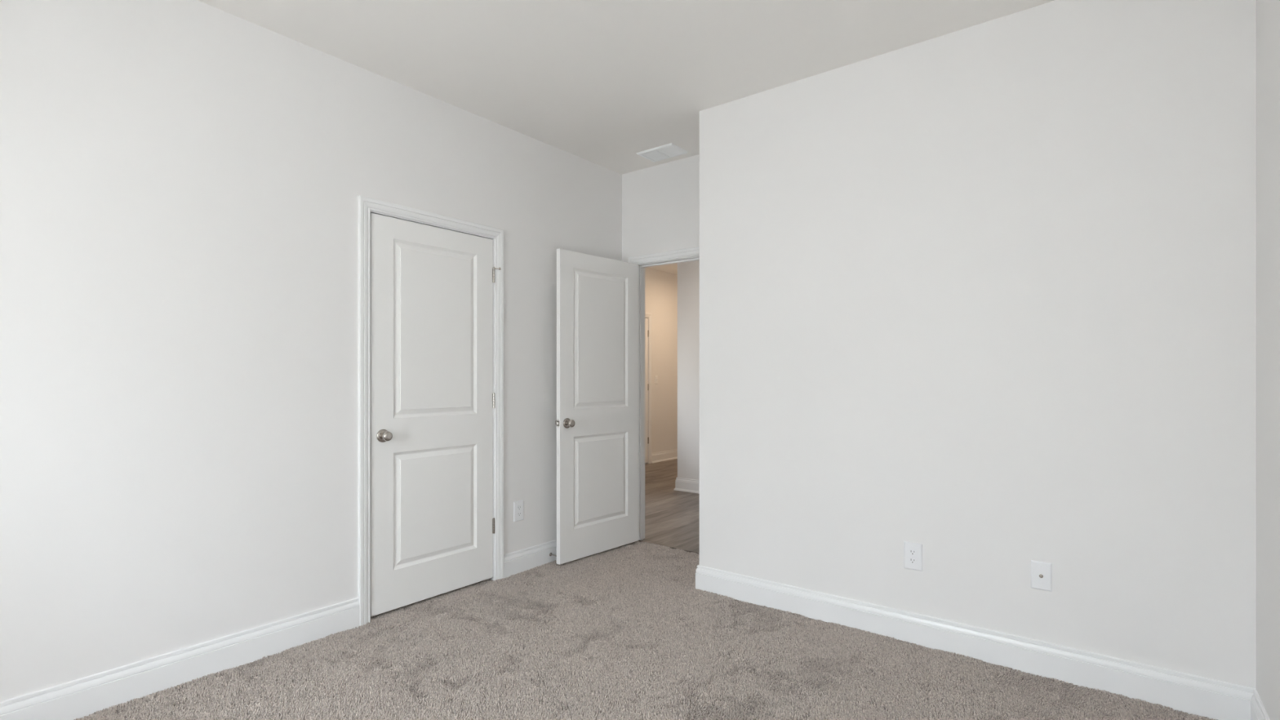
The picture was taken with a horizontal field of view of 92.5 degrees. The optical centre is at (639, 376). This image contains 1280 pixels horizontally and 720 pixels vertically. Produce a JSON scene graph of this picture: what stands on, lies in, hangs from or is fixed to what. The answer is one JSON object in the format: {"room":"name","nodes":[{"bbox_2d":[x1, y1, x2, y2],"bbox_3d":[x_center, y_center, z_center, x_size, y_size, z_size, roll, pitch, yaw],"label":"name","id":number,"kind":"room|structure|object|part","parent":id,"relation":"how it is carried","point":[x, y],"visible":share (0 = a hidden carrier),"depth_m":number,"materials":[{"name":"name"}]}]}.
{"room":"empty bedroom","nodes":[
{"label":"empty bedroom","id":0,"kind":"room"},
{"bbox_2d":[0,0,622,702],"bbox_3d":[-1.861,-0.095,2.509,0.105,2.877,5.500,0,0,38],"label":"wall","id":1,"kind":"structure","parent":0,"point":[181,181],"depth_m":2.50,"materials":[{"name":"paint"}]},
{"bbox_2d":[0,597,359,719],"bbox_3d":[-2.410,1.163,1.702,0.015,0.146,3.342,0,0,38],"label":"baseboard","id":2,"kind":"structure","parent":1,"relation":"attached to","point":[78,698],"depth_m":2.43,"materials":[{"name":"white paint"}]},
{"bbox_2d":[357,195,503,626],"bbox_3d":[-1.152,0.170,3.412,0.122,2.127,0.902,0,0,38],"label":"door frame","id":3,"kind":"structure","parent":1,"relation":"attached to","point":[366,206],"depth_m":3.07,"materials":[{"name":"white paint"}]},
{"bbox_2d":[370,213,501,616],"bbox_3d":[-1.097,0.192,3.393,0.094,2.032,0.800,0,0,38],"label":"door","id":4,"kind":"structure","parent":1,"relation":"in","point":[433,396],"depth_m":3.34,"materials":[{"name":"white paint"}]},
{"bbox_3d":[-1.288,0.302,3.111,0.051,0.050,0.050,0,0,38],"label":"knob","id":5,"kind":"part","parent":4,"relation":"part of","materials":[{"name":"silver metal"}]},
{"bbox_2d":[513,499,523,521],"bbox_3d":[-0.758,0.842,3.842,0.008,0.125,0.081,0,0,38],"label":"power outlet","id":6,"kind":"object","parent":1,"relation":"attached to","point":[517,505],"visible":1,"depth_m":3.83,"materials":[{"name":"white plastic"}]},
{"bbox_2d":[503,539,556,577],"bbox_3d":[-0.483,1.163,4.192,0.015,0.146,1.151,0,0,38],"label":"baseboard","id":7,"kind":"structure","parent":1,"relation":"attached to","point":[515,562],"depth_m":3.90,"materials":[{"name":"white paint"}]},
{"bbox_2d":[197,0,1055,275],"bbox_3d":[0.361,-1.593,4.399,5.806,0.120,11.210,0,0,38],"label":"ceiling","id":8,"kind":"structure","parent":0,"point":[603,83],"depth_m":2.83,"materials":[{"name":"white paint"}]},
{"bbox_2d":[635,142,688,161],"bbox_3d":[0.153,-1.528,4.193,0.296,0.011,0.201,0,0,38],"label":"ceiling vent","id":9,"kind":"object","parent":8,"relation":"in","point":[669,150],"visible":1,"depth_m":4.18,"materials":[{"name":"white metal"}]},
{"bbox_2d":[117,458,1156,719],"bbox_3d":[0.361,1.276,4.399,5.806,0.096,11.210,0,0,38],"label":"floor","id":10,"kind":"structure","parent":0,"point":[672,517],"depth_m":5.42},
{"bbox_2d":[74,540,1215,719],"bbox_3d":[-0.481,1.228,1.524,3.397,0.017,5.409,0,0,38],"label":"carpet","id":11,"kind":"structure","parent":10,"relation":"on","point":[652,597],"depth_m":2.55,"materials":[{"name":"grey carpet"}]},
{"bbox_2d":[638,539,699,554],"bbox_3d":[0.293,1.229,4.351,0.772,0.014,0.022,0,0,38],"label":"threshold","id":12,"kind":"object","parent":10,"relation":"on","point":[640,540],"visible":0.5,"depth_m":4.39,"materials":[{"name":"plastic"}]},
{"bbox_2d":[622,154,699,262],"bbox_3d":[0.329,-0.095,4.358,5.806,2.877,0.105,0,0,38],"label":"wall","id":13,"kind":"structure","parent":0,"point":[660,203],"depth_m":4.42,"materials":[{"name":"paint"}]},
{"bbox_2d":[628,246,699,540],"bbox_3d":[0.310,0.170,4.372,0.900,2.127,0.140,0,0,38],"label":"door frame","id":14,"kind":"structure","parent":13,"relation":"attached to","point":[692,254],"depth_m":4.60,"materials":[{"name":"white paint"}]},
{"bbox_2d":[555,248,638,564],"bbox_3d":[-0.277,0.192,4.238,0.153,2.032,0.785,0,0,41],"label":"door","id":15,"kind":"structure","parent":14,"relation":"in","point":[597,421],"depth_m":4.20,"materials":[{"name":"white paint"}]},
{"bbox_3d":[-0.450,0.302,3.963,0.051,0.050,0.050,0,0,41],"label":"knob","id":16,"kind":"part","parent":15,"relation":"part of","materials":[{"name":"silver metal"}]},
{"bbox_2d":[644,267,677,453],"bbox_3d":[-0.210,-0.095,8.319,0.105,2.877,5.500,0,0,38],"label":"wall","id":17,"kind":"structure","parent":0,"point":[660,286],"depth_m":8.94,"materials":[{"name":"paint"}]},
{"bbox_2d":[644,318,648,462],"bbox_3d":[-0.109,0.196,8.345,0.094,2.032,0.772,0,0,38],"label":"door","id":18,"kind":"structure","parent":17,"relation":"in","point":[646,331],"depth_m":8.63,"materials":[{"name":"white paint"}]},
{"bbox_2d":[644,312,651,463],"bbox_3d":[-0.156,0.170,8.374,0.122,2.127,0.902,0,0,38],"label":"door frame","id":19,"kind":"structure","parent":17,"relation":"attached to","point":[648,316],"depth_m":8.67,"materials":[{"name":"white paint"}]},
{"bbox_2d":[654,375,657,384],"bbox_3d":[0.239,0.049,8.798,0.019,0.118,0.074,0,0,38],"label":"light switch","id":20,"kind":"object","parent":17,"relation":"attached to","point":[655,376],"visible":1,"depth_m":8.80,"materials":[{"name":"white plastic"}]},
{"bbox_2d":[651,448,677,462],"bbox_3d":[0.846,1.163,9.574,0.028,0.146,2.222,0,0,38],"label":"baseboard","id":21,"kind":"structure","parent":17,"relation":"attached to","point":[660,456],"depth_m":8.93,"materials":[{"name":"white paint"}]},
{"bbox_3d":[0.852,1.217,9.570,0.013,0.025,2.222,0,0,38],"label":"shoe moulding","id":22,"kind":"part","parent":21,"relation":"part of","materials":[{"name":"white paint"}]},
{"bbox_2d":[677,260,699,479],"bbox_3d":[3.213,-0.095,6.801,4.236,2.877,3.710,0,0,38],"label":"wall","id":23,"kind":"structure","parent":0,"point":[688,273],"depth_m":6.54,"materials":[{"name":"paint"}]},
{"bbox_2d":[673,477,699,493],"bbox_3d":[3.152,1.163,6.831,4.159,0.146,3.738,0,0,38],"label":"baseboard","id":24,"kind":"structure","parent":23,"relation":"attached to","point":[686,485],"depth_m":6.53,"materials":[{"name":"white paint"}]},
{"bbox_3d":[3.152,1.217,6.831,4.159,0.025,3.738,0,0,38],"label":"shoe moulding","id":25,"kind":"part","parent":24,"relation":"part of","materials":[{"name":"white paint"}]},
{"bbox_2d":[699,0,1256,688],"bbox_3d":[1.467,-0.095,3.042,2.396,2.877,0.583,0,0,38],"label":"wall","id":26,"kind":"structure","parent":0,"point":[982,296],"depth_m":2.61,"materials":[{"name":"paint"}]},
{"bbox_2d":[903,541,922,571],"bbox_3d":[1.259,0.829,2.829,0.081,0.125,0.008,0,0,38],"label":"power outlet","id":27,"kind":"object","parent":26,"relation":"attached to","point":[913,552],"visible":1,"depth_m":2.83,"materials":[{"name":"white plastic"}]},
{"bbox_2d":[908,557,916,564],"bbox_3d":[1.257,0.849,2.827,0.034,0.028,0.003,0,0,38],"label":"receptacle","id":28,"kind":"object","parent":27,"relation":"attached to","point":[911,560],"depth_m":2.83,"materials":[{"name":"grey plastic"}]},
{"bbox_2d":[908,548,916,555],"bbox_3d":[1.257,0.810,2.827,0.034,0.028,0.003,0,0,38],"label":"receptacle","id":29,"kind":"object","parent":27,"relation":"attached to","point":[912,552],"depth_m":2.83,"materials":[{"name":"grey plastic"}]},
{"bbox_2d":[695,564,1256,719],"bbox_3d":[1.415,1.163,3.073,2.306,0.146,0.598,0,0,38],"label":"baseboard","id":30,"kind":"structure","parent":26,"relation":"attached to","point":[1202,696],"depth_m":2.59,"materials":[{"name":"white paint"}]},
{"bbox_2d":[1031,560,1052,591],"bbox_3d":[1.650,0.821,2.522,0.073,0.116,0.016,0,0,38],"label":"wall plate","id":31,"kind":"object","parent":26,"relation":"attached to","point":[1041,571],"visible":1,"depth_m":2.52,"materials":[{"name":"white plastic"}]},
{"bbox_2d":[1256,0,1279,719],"bbox_3d":[0.689,-0.095,0.166,0.105,2.877,4.917,0,0,38],"label":"wall","id":32,"kind":"structure","parent":0,"point":[1268,11],"depth_m":1.96,"materials":[{"name":"paint"}]},
{"bbox_2d":[1250,689,1270,719],"bbox_3d":[0.669,1.163,0.238,0.015,0.146,4.796,0,0,38],"label":"baseboard","id":33,"kind":"structure","parent":32,"relation":"attached to","point":[1258,712],"depth_m":2.07,"materials":[{"name":"white paint"}]}
]}

